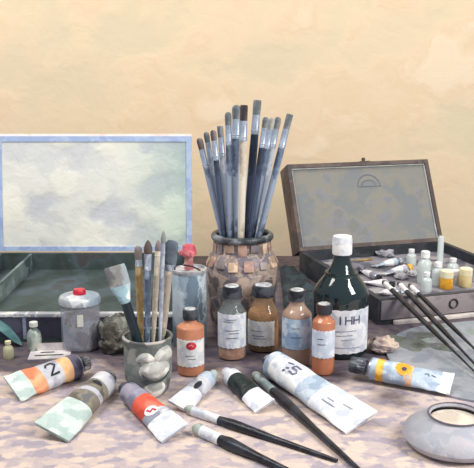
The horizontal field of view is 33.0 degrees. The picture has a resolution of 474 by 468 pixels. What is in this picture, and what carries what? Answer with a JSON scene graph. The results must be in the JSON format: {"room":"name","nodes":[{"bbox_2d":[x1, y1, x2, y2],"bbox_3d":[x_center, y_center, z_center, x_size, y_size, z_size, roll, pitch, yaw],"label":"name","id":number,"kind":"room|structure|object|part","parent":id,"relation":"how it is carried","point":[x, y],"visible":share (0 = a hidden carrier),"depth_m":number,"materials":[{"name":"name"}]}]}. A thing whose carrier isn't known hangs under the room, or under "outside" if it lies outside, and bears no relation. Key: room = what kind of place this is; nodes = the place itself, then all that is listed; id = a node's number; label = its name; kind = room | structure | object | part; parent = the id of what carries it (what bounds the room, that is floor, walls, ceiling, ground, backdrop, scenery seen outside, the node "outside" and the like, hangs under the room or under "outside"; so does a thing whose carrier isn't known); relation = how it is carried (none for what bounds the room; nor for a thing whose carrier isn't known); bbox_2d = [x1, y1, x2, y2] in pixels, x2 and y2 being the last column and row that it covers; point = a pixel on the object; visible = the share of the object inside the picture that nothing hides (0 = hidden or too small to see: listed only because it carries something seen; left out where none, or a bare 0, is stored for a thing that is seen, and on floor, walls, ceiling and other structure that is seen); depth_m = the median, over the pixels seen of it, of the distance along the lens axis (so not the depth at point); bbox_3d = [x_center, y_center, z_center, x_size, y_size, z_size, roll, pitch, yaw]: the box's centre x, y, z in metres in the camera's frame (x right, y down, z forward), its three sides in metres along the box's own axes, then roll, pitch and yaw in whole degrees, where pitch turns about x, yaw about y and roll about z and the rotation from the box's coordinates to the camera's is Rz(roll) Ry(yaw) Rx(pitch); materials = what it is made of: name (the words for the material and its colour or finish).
{"room":"art studio","nodes":[
{"label":"art studio","id":0,"kind":"room"},
{"bbox_2d":[0,0,473,255],"bbox_3d":[0.000,-0.487,2.294,3.200,2.450,0.050,0,12,0],"label":"wall","id":1,"kind":"structure","parent":0,"point":[373,80],"depth_m":2.28,"materials":[{"name":"paint"}]},
{"bbox_2d":[453,276,458,283],"bbox_3d":[0.458,0.094,1.672,0.018,0.017,0.018,0,12,0],"label":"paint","id":2,"kind":"object","parent":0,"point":[455,278],"depth_m":1.66,"materials":[{"name":"paint"}]},
{"bbox_3d":[0.000,0.947,1.489,3.200,0.040,2.120,0,12,0],"label":"floor","id":3,"kind":"structure","parent":0,"visible":0},
{"bbox_2d":[0,256,473,467],"bbox_3d":[0.000,0.558,1.445,2.100,0.740,1.355,0,12,0],"label":"work table","id":4,"kind":"object","parent":3,"relation":"on","point":[113,436],"visible":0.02,"depth_m":1.08,"materials":[{"name":"paint"}]},
{"bbox_2d":[3,340,13,359],"bbox_3d":[-0.377,0.191,1.320,0.017,0.030,0.017,0,12,0],"label":"bottle","id":5,"kind":"object","parent":4,"relation":"on","point":[8,351],"visible":1,"depth_m":1.31,"materials":[{"name":"glass"}]},
{"bbox_2d":[0,320,21,345],"bbox_3d":[-0.462,0.106,1.393,0.196,0.162,0.028,4,13,18],"label":"knife","id":6,"kind":"object","parent":4,"relation":"on","point":[5,329],"visible":1,"depth_m":1.38,"materials":[{"name":"paint"}]},
{"bbox_2d":[27,321,41,351],"bbox_3d":[-0.344,0.173,1.358,0.024,0.049,0.024,0,12,0],"label":"bottle","id":7,"kind":"object","parent":4,"relation":"on","point":[33,335],"visible":0.99,"depth_m":1.35,"materials":[{"name":"glass"}]},
{"bbox_2d":[3,354,91,401],"bbox_3d":[-0.280,0.211,1.206,0.048,0.041,0.132,12,17,43],"label":"paint tube","id":8,"kind":"object","parent":4,"relation":"on","point":[25,383],"visible":1,"depth_m":1.19,"materials":[{"name":"metal"}]},
{"bbox_2d":[28,342,71,359],"bbox_3d":[-0.313,0.196,1.336,0.068,0.014,0.040,-1,12,-7],"label":"card","id":9,"kind":"object","parent":4,"relation":"on","point":[44,350],"visible":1,"depth_m":1.35,"materials":[{"name":"paper"}]},
{"bbox_2d":[34,371,116,442],"bbox_3d":[-0.213,0.232,1.110,0.049,0.040,0.175,4,13,17],"label":"paint tube","id":10,"kind":"object","parent":4,"relation":"on","point":[64,420],"visible":1,"depth_m":1.08,"materials":[{"name":"green metal"}]},
{"bbox_2d":[58,288,100,350],"bbox_3d":[-0.267,0.143,1.363,0.071,0.105,0.071,0,12,0],"label":"glass jar","id":11,"kind":"object","parent":4,"relation":"on","point":[80,326],"visible":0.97,"depth_m":1.34,"materials":[{"name":"grey glass"}]},
{"bbox_3d":[-0.267,0.109,1.356,0.071,0.016,0.071,0,12,0],"label":"lid","id":12,"kind":"part","parent":11,"relation":"part of","materials":[{"name":"paint"}]},
{"bbox_3d":[-0.267,0.097,1.353,0.022,0.010,0.022,0,12,0],"label":"knob","id":13,"kind":"part","parent":11,"relation":"part of","materials":[{"name":"paint"}]},
{"bbox_2d":[0,134,191,341],"bbox_3d":[-0.330,-0.022,1.627,0.451,0.319,0.537,0,12,0],"label":"box","id":14,"kind":"object","parent":4,"relation":"on","point":[59,192],"visible":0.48,"depth_m":1.85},
{"bbox_3d":[-0.330,-0.092,1.853,0.426,0.240,0.038,0,12,0],"label":"panel","id":15,"kind":"part","parent":14,"relation":"part of","materials":[{"name":"paint"}]},
{"bbox_3d":[-0.330,-0.096,1.860,0.451,0.270,0.050,0,12,0],"label":"lid","id":16,"kind":"part","parent":14,"relation":"part of","materials":[{"name":"paint"}]},
{"bbox_2d":[98,312,128,353],"bbox_3d":[-0.204,0.166,1.342,0.062,0.070,0.047,0,12,0],"label":"rock","id":17,"kind":"object","parent":4,"relation":"on","point":[111,331],"visible":0.8,"depth_m":1.33,"materials":[{"name":"grey stone"}]},
{"bbox_2d":[122,327,172,397],"bbox_3d":[-0.131,0.191,1.180,0.075,0.088,0.078,0,12,0],"label":"pot","id":18,"kind":"object","parent":4,"relation":"on","point":[147,365],"visible":0.88,"depth_m":1.15,"materials":[{"name":"ceramic"}]},
{"bbox_2d":[104,263,142,342],"bbox_3d":[-0.155,0.135,1.158,0.067,0.189,0.014,0,12,1],"label":"brush","id":19,"kind":"object","parent":18,"relation":"in","point":[117,276],"visible":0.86,"depth_m":1.14,"materials":[{"name":"black wood"}]},
{"bbox_3d":[-0.142,0.163,1.164,0.014,0.137,0.014,-16,12,-3],"label":"handle","id":20,"kind":"part","parent":19,"relation":"part of","materials":[{"name":"paint"}]},
{"bbox_2d":[134,246,143,340],"bbox_3d":[-0.143,0.120,1.179,0.011,0.209,0.011,0,12,0],"label":"brush","id":21,"kind":"object","parent":18,"relation":"in","point":[138,250],"visible":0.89,"depth_m":1.17,"materials":[{"name":"wood"}]},
{"bbox_2d":[144,240,151,342],"bbox_3d":[-0.129,0.118,1.157,0.012,0.223,0.010,2,12,0],"label":"brush","id":22,"kind":"object","parent":18,"relation":"in","point":[147,247],"visible":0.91,"depth_m":1.14,"materials":[{"name":"blue wood"}]},
{"bbox_3d":[-0.130,0.139,1.161,0.009,0.179,0.009,2,12,0],"label":"handle","id":23,"kind":"part","parent":22,"relation":"part of","materials":[{"name":"paint"}]},
{"bbox_2d":[151,240,160,341],"bbox_3d":[-0.120,0.116,1.176,0.021,0.219,0.009,-1,12,-6],"label":"brush","id":24,"kind":"object","parent":18,"relation":"in","point":[158,244],"visible":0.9,"depth_m":1.17,"materials":[{"name":"beige wood"}]},
{"bbox_2d":[159,231,165,340],"bbox_3d":[-0.109,0.111,1.159,0.016,0.235,0.007,0,12,-1],"label":"brush","id":25,"kind":"object","parent":18,"relation":"in","point":[163,237],"visible":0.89,"depth_m":1.15,"materials":[{"name":"grey wood"}]},
{"bbox_3d":[-0.111,0.127,1.163,0.006,0.202,0.006,3,12,1],"label":"handle","id":26,"kind":"part","parent":25,"relation":"part of","materials":[{"name":"grey wood"}]},
{"bbox_2d":[161,240,177,340],"bbox_3d":[-0.103,0.115,1.185,0.035,0.217,0.014,2,12,8],"label":"brush","id":27,"kind":"object","parent":18,"relation":"in","point":[171,246],"visible":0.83,"depth_m":1.17,"materials":[{"name":"beige wood"}]},
{"bbox_3d":[-0.109,0.137,1.189,0.011,0.172,0.011,7,12,1],"label":"handle","id":28,"kind":"part","parent":27,"relation":"part of","materials":[{"name":"paint"}]},
{"bbox_2d":[118,382,187,442],"bbox_3d":[-0.124,0.238,1.096,0.041,0.033,0.162,-8,14,-33],"label":"paint tube","id":29,"kind":"object","parent":4,"relation":"on","point":[164,423],"visible":1,"depth_m":1.07,"materials":[{"name":"white metal"}]},
{"bbox_2d":[172,244,206,347],"bbox_3d":[-0.082,0.104,1.371,0.061,0.178,0.061,0,12,0],"label":"can","id":30,"kind":"object","parent":4,"relation":"on","point":[188,278],"visible":0.84,"depth_m":1.35,"materials":[{"name":"paint"}]},
{"bbox_3d":[-0.085,0.057,1.350,0.047,0.014,0.012,2,12,9],"label":"wire handle","id":31,"kind":"part","parent":30,"relation":"part of","materials":[{"name":"paint"}]},
{"bbox_3d":[-0.082,0.048,1.359,0.017,0.022,0.017,0,12,0],"label":"spout","id":32,"kind":"part","parent":30,"relation":"part of","materials":[{"name":"paint"}]},
{"bbox_2d":[176,307,204,376],"bbox_3d":[-0.073,0.167,1.249,0.043,0.106,0.045,0,12,0],"label":"bottle","id":33,"kind":"object","parent":4,"relation":"on","point":[190,332],"visible":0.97,"depth_m":1.23,"materials":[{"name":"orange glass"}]},
{"bbox_2d":[168,370,217,410],"bbox_3d":[-0.059,0.225,1.169,0.033,0.028,0.119,5,13,23],"label":"paint tube","id":34,"kind":"object","parent":4,"relation":"on","point":[202,384],"visible":0.98,"depth_m":1.15,"materials":[{"name":"white metal"}]},
{"bbox_2d":[218,283,245,359],"bbox_3d":[-0.008,0.144,1.316,0.047,0.124,0.049,0,12,0],"label":"bottle","id":35,"kind":"object","parent":4,"relation":"on","point":[231,328],"visible":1,"depth_m":1.30,"materials":[{"name":"clear glass"}]},
{"bbox_2d":[223,320,238,338],"bbox_3d":[-0.009,0.154,1.295,0.026,0.033,0.004,1,12,2],"label":"print","id":36,"kind":"object","parent":35,"relation":"attached to","point":[230,327],"depth_m":1.29,"materials":[{"name":"paper"}]},
{"bbox_2d":[192,423,288,467],"bbox_3d":[0.007,0.268,0.995,0.182,0.018,0.017,11,16,41],"label":"brush","id":37,"kind":"object","parent":4,"relation":"on","point":[228,443],"visible":1,"depth_m":1.00,"materials":[{"name":"black wood"}]},
{"bbox_3d":[0.026,0.273,0.978,0.130,0.017,0.017,12,-12,42],"label":"handle","id":38,"kind":"part","parent":37,"relation":"part of","materials":[{"name":"paint"}]},
{"bbox_2d":[206,229,277,338],"bbox_3d":[0.009,0.087,1.438,0.130,0.184,0.130,0,12,0],"label":"jar","id":39,"kind":"object","parent":4,"relation":"on","point":[245,262],"visible":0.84,"depth_m":1.39,"materials":[{"name":"paint"}]},
{"bbox_2d":[197,138,220,235],"bbox_3d":[-0.028,-0.001,1.416,0.084,0.336,0.011,0,12,0],"label":"brush","id":40,"kind":"object","parent":39,"relation":"in","point":[200,143],"visible":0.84,"depth_m":1.39,"materials":[{"name":"wood"}]},
{"bbox_3d":[-0.020,0.025,1.422,0.011,0.292,0.010,-14,12,-2],"label":"handle","id":41,"kind":"part","parent":40,"relation":"part of","materials":[{"name":"paint"}]},
{"bbox_2d":[204,132,217,201],"bbox_3d":[-0.029,-0.008,1.427,0.058,0.346,0.010,1,12,3],"label":"brush","id":42,"kind":"object","parent":39,"relation":"in","point":[206,134],"visible":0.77,"depth_m":1.40,"materials":[{"name":"grey wood"}]},
{"bbox_3d":[-0.023,0.017,1.432,0.010,0.298,0.010,-9,12,-1],"label":"handle","id":43,"kind":"part","parent":42,"relation":"part of","materials":[{"name":"paint"}]},
{"bbox_2d":[210,130,226,236],"bbox_3d":[-0.025,-0.006,1.403,0.041,0.351,0.011,-2,12,-7],"label":"brush","id":44,"kind":"object","parent":39,"relation":"in","point":[213,133],"visible":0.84,"depth_m":1.38,"materials":[{"name":"black wood"}]},
{"bbox_3d":[-0.021,0.019,1.408,0.010,0.301,0.010,-6,12,-1],"label":"handle","id":45,"kind":"part","parent":44,"relation":"part of","materials":[{"name":"paint"}]},
{"bbox_2d":[217,126,227,236],"bbox_3d":[-0.018,-0.015,1.438,0.033,0.355,0.012,1,12,7],"label":"brush","id":46,"kind":"object","parent":39,"relation":"in","point":[221,145],"visible":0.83,"depth_m":1.41,"materials":[{"name":"wood"}]},
{"bbox_3d":[-0.015,0.011,1.443,0.011,0.302,0.011,-4,11,-1],"label":"handle","id":47,"kind":"part","parent":46,"relation":"part of","materials":[{"name":"paint"}]},
{"bbox_2d":[225,112,233,237],"bbox_3d":[-0.011,-0.020,1.393,0.012,0.382,0.012,-1,13,0],"label":"brush","id":48,"kind":"object","parent":39,"relation":"in","point":[228,118],"visible":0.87,"depth_m":1.37,"materials":[{"name":"grey wood"}]},
{"bbox_3d":[-0.010,0.008,1.400,0.011,0.326,0.011,-1,13,0],"label":"handle","id":49,"kind":"part","parent":48,"relation":"part of","materials":[{"name":"paint"}]},
{"bbox_2d":[232,105,239,237],"bbox_3d":[-0.003,-0.032,1.428,0.016,0.392,0.015,1,12,0],"label":"brush","id":50,"kind":"object","parent":39,"relation":"in","point":[236,108],"visible":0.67,"depth_m":1.40,"materials":[{"name":"wood"}]},
{"bbox_3d":[-0.004,-0.004,1.434,0.015,0.334,0.015,1,12,0],"label":"handle","id":51,"kind":"part","parent":50,"relation":"part of","materials":[{"name":"paint"}]},
{"bbox_2d":[238,105,247,237],"bbox_3d":[0.008,-0.023,1.380,0.014,0.395,0.014,1,13,0],"label":"brush","id":52,"kind":"object","parent":39,"relation":"in","point":[243,108],"visible":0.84,"depth_m":1.35,"materials":[{"name":"beige wood"}]},
{"bbox_3d":[0.007,0.006,1.387,0.013,0.335,0.013,1,13,0],"label":"handle","id":53,"kind":"part","parent":52,"relation":"part of","materials":[{"name":"paint"}]},
{"bbox_2d":[244,100,260,237],"bbox_3d":[0.023,-0.040,1.446,0.040,0.400,0.015,-2,12,-8],"label":"brush","id":54,"kind":"object","parent":39,"relation":"in","point":[253,149],"visible":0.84,"depth_m":1.42,"materials":[{"name":"black wood"}]},
{"bbox_3d":[0.018,-0.010,1.451,0.015,0.341,0.014,5,11,1],"label":"handle","id":55,"kind":"part","parent":54,"relation":"part of","materials":[{"name":"paint"}]},
{"bbox_2d":[247,117,268,237],"bbox_3d":[0.027,-0.015,1.389,0.054,0.374,0.011,2,12,8],"label":"brush","id":56,"kind":"object","parent":39,"relation":"in","point":[265,120],"visible":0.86,"depth_m":1.36,"materials":[{"name":"black wood"}]},
{"bbox_3d":[0.021,0.011,1.394,0.011,0.325,0.010,8,13,1],"label":"handle","id":57,"kind":"part","parent":56,"relation":"part of","materials":[{"name":"paint"}]},
{"bbox_2d":[252,118,274,237],"bbox_3d":[0.033,-0.019,1.418,0.065,0.370,0.012,0,12,-2],"label":"brush","id":58,"kind":"object","parent":39,"relation":"in","point":[271,123],"visible":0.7,"depth_m":1.39,"materials":[{"name":"wood"}]},
{"bbox_3d":[0.027,0.007,1.424,0.011,0.321,0.011,10,12,2],"label":"handle","id":59,"kind":"part","parent":58,"relation":"part of","materials":[{"name":"paint"}]},
{"bbox_2d":[255,117,280,237],"bbox_3d":[0.039,-0.024,1.442,0.078,0.370,0.012,-1,12,-5],"label":"brush","id":60,"kind":"object","parent":39,"relation":"in","point":[277,119],"visible":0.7,"depth_m":1.42,"materials":[{"name":"grey wood"}]},
{"bbox_3d":[0.032,0.003,1.447,0.012,0.322,0.011,11,11,2],"label":"handle","id":61,"kind":"part","parent":60,"relation":"part of","materials":[{"name":"paint"}]},
{"bbox_2d":[256,113,292,236],"bbox_3d":[0.047,-0.021,1.405,0.098,0.379,0.012,0,12,0],"label":"brush","id":62,"kind":"object","parent":39,"relation":"in","point":[282,143],"visible":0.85,"depth_m":1.38,"materials":[{"name":"wood"}]},
{"bbox_3d":[0.038,0.008,1.412,0.012,0.329,0.012,14,12,2],"label":"handle","id":63,"kind":"part","parent":62,"relation":"part of","materials":[{"name":"paint"}]},
{"bbox_2d":[221,367,274,413],"bbox_3d":[0.011,0.224,1.171,0.032,0.030,0.128,-6,13,-25],"label":"paint tube","id":64,"kind":"object","parent":4,"relation":"on","point":[248,391],"visible":1,"depth_m":1.15,"materials":[{"name":"white metal"}]},
{"bbox_2d":[184,404,337,461],"bbox_3d":[0.025,0.259,1.045,0.245,0.016,0.014,9,15,35],"label":"brush","id":65,"kind":"object","parent":4,"relation":"on","point":[191,410],"visible":1,"depth_m":1.05,"materials":[{"name":"black wood"}]},
{"bbox_3d":[0.050,0.264,1.027,0.183,0.015,0.014,10,-11,35],"label":"handle","id":66,"kind":"part","parent":65,"relation":"part of","materials":[{"name":"paint"}]},
{"bbox_2d":[248,282,277,351],"bbox_3d":[0.044,0.140,1.356,0.054,0.114,0.055,0,12,0],"label":"bottle","id":67,"kind":"object","parent":4,"relation":"on","point":[262,319],"visible":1,"depth_m":1.34,"materials":[{"name":"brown glass"}]},
{"bbox_2d":[282,287,311,365],"bbox_3d":[0.096,0.149,1.286,0.048,0.126,0.049,0,12,0],"label":"bottle","id":68,"kind":"object","parent":4,"relation":"on","point":[296,317],"visible":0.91,"depth_m":1.27,"materials":[{"name":"clear glass"}]},
{"bbox_2d":[279,265,314,319],"bbox_3d":[0.144,0.112,1.703,0.102,0.025,0.442,0,12,0],"label":"cloth","id":69,"kind":"object","parent":4,"relation":"on","point":[290,277],"visible":0.54,"depth_m":1.73,"materials":[{"name":"fabric"}]},
{"bbox_2d":[252,371,359,467],"bbox_3d":[0.087,0.249,1.088,0.016,0.016,0.337,-5,13,-21],"label":"brush","id":70,"kind":"object","parent":4,"relation":"on","point":[281,399],"visible":0.99,"depth_m":1.09,"materials":[{"name":"black wood"}]},
{"bbox_2d":[262,351,377,434],"bbox_3d":[0.105,0.220,1.153,0.054,0.046,0.234,-7,14,-30],"label":"paint tube","id":71,"kind":"object","parent":4,"relation":"on","point":[346,412],"visible":1,"depth_m":1.12,"materials":[{"name":"white metal"}]},
{"bbox_2d":[322,397,352,408],"bbox_3d":[0.136,0.232,1.093,0.050,0.006,0.011,11,16,41],"label":"print","id":72,"kind":"object","parent":71,"relation":"on","point":[327,402],"depth_m":1.10,"materials":[{"name":"paper"}]},
{"bbox_2d":[311,302,334,375],"bbox_3d":[0.135,0.163,1.248,0.036,0.114,0.037,0,12,0],"label":"bottle","id":73,"kind":"object","parent":4,"relation":"on","point":[323,324],"visible":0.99,"depth_m":1.24,"materials":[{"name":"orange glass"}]},
{"bbox_2d":[313,234,368,358],"bbox_3d":[0.173,0.101,1.334,0.092,0.200,0.093,0,12,0],"label":"bottle","id":74,"kind":"object","parent":4,"relation":"on","point":[341,285],"visible":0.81,"depth_m":1.30,"materials":[{"name":"green glass"}]},
{"bbox_2d":[335,330,358,348],"bbox_3d":[0.179,0.172,1.305,0.045,0.031,0.006,-2,12,-7],"label":"print","id":75,"kind":"object","parent":74,"relation":"attached to","point":[344,339],"depth_m":1.30,"materials":[{"name":"paper"}]},
{"bbox_2d":[280,157,473,324],"bbox_3d":[0.365,-0.017,1.768,0.376,0.250,0.555,-4,13,-16],"label":"box","id":76,"kind":"object","parent":4,"relation":"on","point":[382,205],"visible":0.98,"depth_m":1.92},
{"bbox_2d":[351,260,365,272],"bbox_3d":[0.253,0.072,1.760,0.064,0.022,0.062,-5,13,-22],"label":"crumpled paper","id":77,"kind":"object","parent":76,"relation":"in","point":[357,266],"visible":0.3,"depth_m":1.75,"materials":[{"name":"paper"}]},
{"bbox_3d":[0.306,-0.067,1.959,0.376,0.215,0.142,-4,13,-16],"label":"lid","id":78,"kind":"part","parent":76,"relation":"part of","materials":[{"name":"paint"}]},
{"bbox_2d":[351,258,372,261],"bbox_3d":[0.290,0.060,1.857,0.053,0.006,0.006,-5,13,-21],"label":"stick","id":79,"kind":"object","parent":76,"relation":"in","point":[365,259],"visible":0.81,"depth_m":1.86,"materials":[{"name":"paint"}]},
{"bbox_2d":[360,270,381,279],"bbox_3d":[0.285,0.084,1.717,0.022,0.019,0.098,-3,12,-16],"label":"paint tube","id":80,"kind":"object","parent":76,"relation":"in","point":[373,275],"visible":0.94,"depth_m":1.69,"materials":[{"name":"white metal"}]},
{"bbox_2d":[363,279,395,287],"bbox_3d":[0.292,0.100,1.644,0.066,0.017,0.021,7,14,29],"label":"paint tube","id":81,"kind":"object","parent":76,"relation":"in","point":[373,282],"visible":0.82,"depth_m":1.64,"materials":[{"name":"white metal"}]},
{"bbox_2d":[375,249,394,257],"bbox_3d":[0.351,0.045,1.897,0.046,0.019,0.031,0,12,0],"label":"crumpled paper","id":82,"kind":"object","parent":76,"relation":"in","point":[388,253],"visible":1,"depth_m":1.89,"materials":[{"name":"paper"}]},
{"bbox_2d":[371,258,403,266],"bbox_3d":[0.342,0.065,1.807,0.080,0.018,0.022,-6,13,-25],"label":"paint tube","id":83,"kind":"object","parent":76,"relation":"in","point":[394,261],"visible":1,"depth_m":1.80,"materials":[{"name":"white metal"}]},
{"bbox_2d":[374,287,404,295],"bbox_3d":[0.302,0.114,1.579,0.062,0.018,0.021,0,12,1],"label":"paint tube","id":84,"kind":"object","parent":76,"relation":"in","point":[386,291],"visible":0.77,"depth_m":1.57,"materials":[{"name":"white metal"}]},
{"bbox_2d":[379,264,412,274],"bbox_3d":[0.348,0.079,1.740,0.085,0.020,0.024,-7,14,-30],"label":"paint tube","id":85,"kind":"object","parent":76,"relation":"in","point":[403,267],"visible":0.89,"depth_m":1.74,"materials":[{"name":"white metal"}]},
{"bbox_2d":[320,252,473,297],"bbox_3d":[0.384,0.093,1.727,0.352,0.004,0.381,-4,13,-16],"label":"tray","id":86,"kind":"object","parent":76,"relation":"on","point":[463,260],"depth_m":1.82,"materials":[{"name":"paint"}]},
{"bbox_2d":[394,271,408,279],"bbox_3d":[0.349,0.088,1.701,0.030,0.017,0.032,4,13,18],"label":"crumpled paper","id":87,"kind":"object","parent":76,"relation":"in","point":[402,276],"visible":1,"depth_m":1.70,"materials":[{"name":"paper"}]},
{"bbox_2d":[406,248,416,265],"bbox_3d":[0.397,0.052,1.821,0.023,0.037,0.022,0,12,0],"label":"glass bottle","id":88,"kind":"object","parent":76,"relation":"in","point":[411,257],"visible":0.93,"depth_m":1.81,"materials":[{"name":"white glass"}]},
{"bbox_2d":[407,269,416,276],"bbox_3d":[0.380,0.083,1.728,0.027,0.016,0.029,9,15,36],"label":"crumpled paper","id":89,"kind":"object","parent":76,"relation":"in","point":[413,273],"visible":0.89,"depth_m":1.72,"materials":[{"name":"paper"}]},
{"bbox_2d":[417,250,432,283],"bbox_3d":[0.391,0.069,1.665,0.031,0.069,0.031,0,12,0],"label":"glass bottle","id":90,"kind":"object","parent":76,"relation":"in","point":[424,264],"visible":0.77,"depth_m":1.65,"materials":[{"name":"white glass"}]},
{"bbox_2d":[421,271,431,292],"bbox_3d":[0.381,0.096,1.606,0.022,0.041,0.022,0,12,0],"label":"glass bottle","id":91,"kind":"object","parent":76,"relation":"in","point":[426,281],"visible":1,"depth_m":1.60,"materials":[{"name":"white glass"}]},
{"bbox_3d":[0.443,0.131,1.535,0.368,0.037,0.004,-4,13,-16],"label":"panel","id":92,"kind":"part","parent":76,"relation":"part of","materials":[{"name":"paint"}]},
{"bbox_3d":[0.458,0.155,1.542,0.346,0.008,0.010,-4,13,-16],"label":"moulding","id":93,"kind":"part","parent":76,"relation":"part of","materials":[{"name":"paint"}]},
{"bbox_2d":[431,261,441,286],"bbox_3d":[0.414,0.082,1.649,0.025,0.050,0.024,0,12,0],"label":"glass bottle","id":94,"kind":"object","parent":76,"relation":"in","point":[435,276],"visible":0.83,"depth_m":1.64,"materials":[{"name":"white glass"}]},
{"bbox_2d":[437,236,443,268],"bbox_3d":[0.434,0.049,1.708,0.013,0.091,0.013,0,12,0],"label":"tube","id":95,"kind":"object","parent":76,"relation":"in","point":[440,249],"visible":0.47,"depth_m":1.70,"materials":[{"name":"white plastic"}]},
{"bbox_2d":[440,269,453,289],"bbox_3d":[0.427,0.092,1.629,0.026,0.039,0.026,0,12,0],"label":"paint jar","id":96,"kind":"object","parent":76,"relation":"in","point":[446,275],"visible":1,"depth_m":1.62,"materials":[{"name":"plastic"}]},
{"bbox_3d":[0.427,0.081,1.627,0.026,0.016,0.026,0,12,0],"label":"lid","id":97,"kind":"part","parent":96,"relation":"part of","materials":[{"name":"paint"}]},
{"bbox_2d":[446,257,458,269],"bbox_3d":[0.464,0.071,1.720,0.026,0.041,0.026,0,12,0],"label":"glass bottle","id":98,"kind":"object","parent":76,"relation":"in","point":[452,265],"visible":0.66,"depth_m":1.71,"materials":[{"name":"white glass"}]},
{"bbox_3d":[0.464,0.073,1.720,0.026,0.039,0.026,0,12,0],"label":"glass","id":99,"kind":"part","parent":98,"relation":"part of","materials":[{"name":"white glass"}]},
{"bbox_3d":[0.412,0.132,1.522,0.020,0.020,0.003,-4,13,-16],"label":"ring pull","id":100,"kind":"part","parent":76,"relation":"part of","materials":[{"name":"paint"}]},
{"bbox_2d":[453,269,458,283],"bbox_3d":[0.458,0.089,1.671,0.019,0.028,0.019,0,12,0],"label":"paint jar","id":101,"kind":"object","parent":76,"relation":"in","point":[456,271],"visible":0.59,"depth_m":1.66,"materials":[{"name":"white plastic"}]},
{"bbox_3d":[0.458,0.081,1.669,0.019,0.011,0.019,0,12,0],"label":"lid","id":102,"kind":"part","parent":101,"relation":"part of","materials":[{"name":"paint"}]},
{"bbox_2d":[459,267,472,287],"bbox_3d":[0.470,0.089,1.643,0.027,0.039,0.027,0,12,0],"label":"paint jar","id":103,"kind":"object","parent":76,"relation":"in","point":[465,273],"visible":1,"depth_m":1.63,"materials":[{"name":"beige plastic"}]},
{"bbox_3d":[0.470,0.077,1.641,0.027,0.016,0.027,0,12,0],"label":"lid","id":104,"kind":"part","parent":103,"relation":"part of","materials":[{"name":"paint"}]},
{"bbox_2d":[367,335,398,353],"bbox_3d":[0.246,0.186,1.347,0.049,0.029,0.047,-7,14,-29],"label":"rock","id":105,"kind":"object","parent":4,"relation":"on","point":[385,344],"visible":0.99,"depth_m":1.33,"materials":[{"name":"beige stone"}]},
{"bbox_2d":[348,357,454,394],"bbox_3d":[0.246,0.209,1.208,0.155,0.035,0.042,5,13,23],"label":"paint tube","id":106,"kind":"object","parent":4,"relation":"on","point":[377,369],"visible":1,"depth_m":1.20,"materials":[{"name":"blue metal"}]},
{"bbox_2d":[386,321,473,402],"bbox_3d":[0.362,0.199,1.343,0.231,0.005,0.405,4,13,17],"label":"palette","id":107,"kind":"object","parent":4,"relation":"on","point":[419,347],"visible":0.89,"depth_m":1.33,"materials":[{"name":"paint"}]},
{"bbox_2d":[382,280,473,371],"bbox_3d":[0.326,0.153,1.382,0.011,0.062,0.357,-3,12,-14],"label":"brush","id":108,"kind":"object","parent":107,"relation":"on","point":[385,283],"visible":1,"depth_m":1.39,"materials":[{"name":"black wood"}]},
{"bbox_2d":[397,281,473,363],"bbox_3d":[0.344,0.154,1.382,0.011,0.060,0.345,-2,12,-11],"label":"brush","id":109,"kind":"object","parent":107,"relation":"on","point":[400,284],"visible":1,"depth_m":1.40,"materials":[{"name":"black wood"}]},
{"bbox_2d":[408,283,473,348],"bbox_3d":[0.365,0.152,1.395,0.010,0.058,0.308,-3,12,-13],"label":"brush","id":110,"kind":"object","parent":107,"relation":"on","point":[411,286],"visible":1,"depth_m":1.42,"materials":[{"name":"black wood"}]},
{"bbox_2d":[402,402,473,462],"bbox_3d":[0.278,0.248,1.021,0.132,0.042,0.132,0,12,0],"label":"pot","id":111,"kind":"object","parent":4,"relation":"on","point":[444,431],"visible":1,"depth_m":0.99,"materials":[{"name":"ceramic"}]}
]}

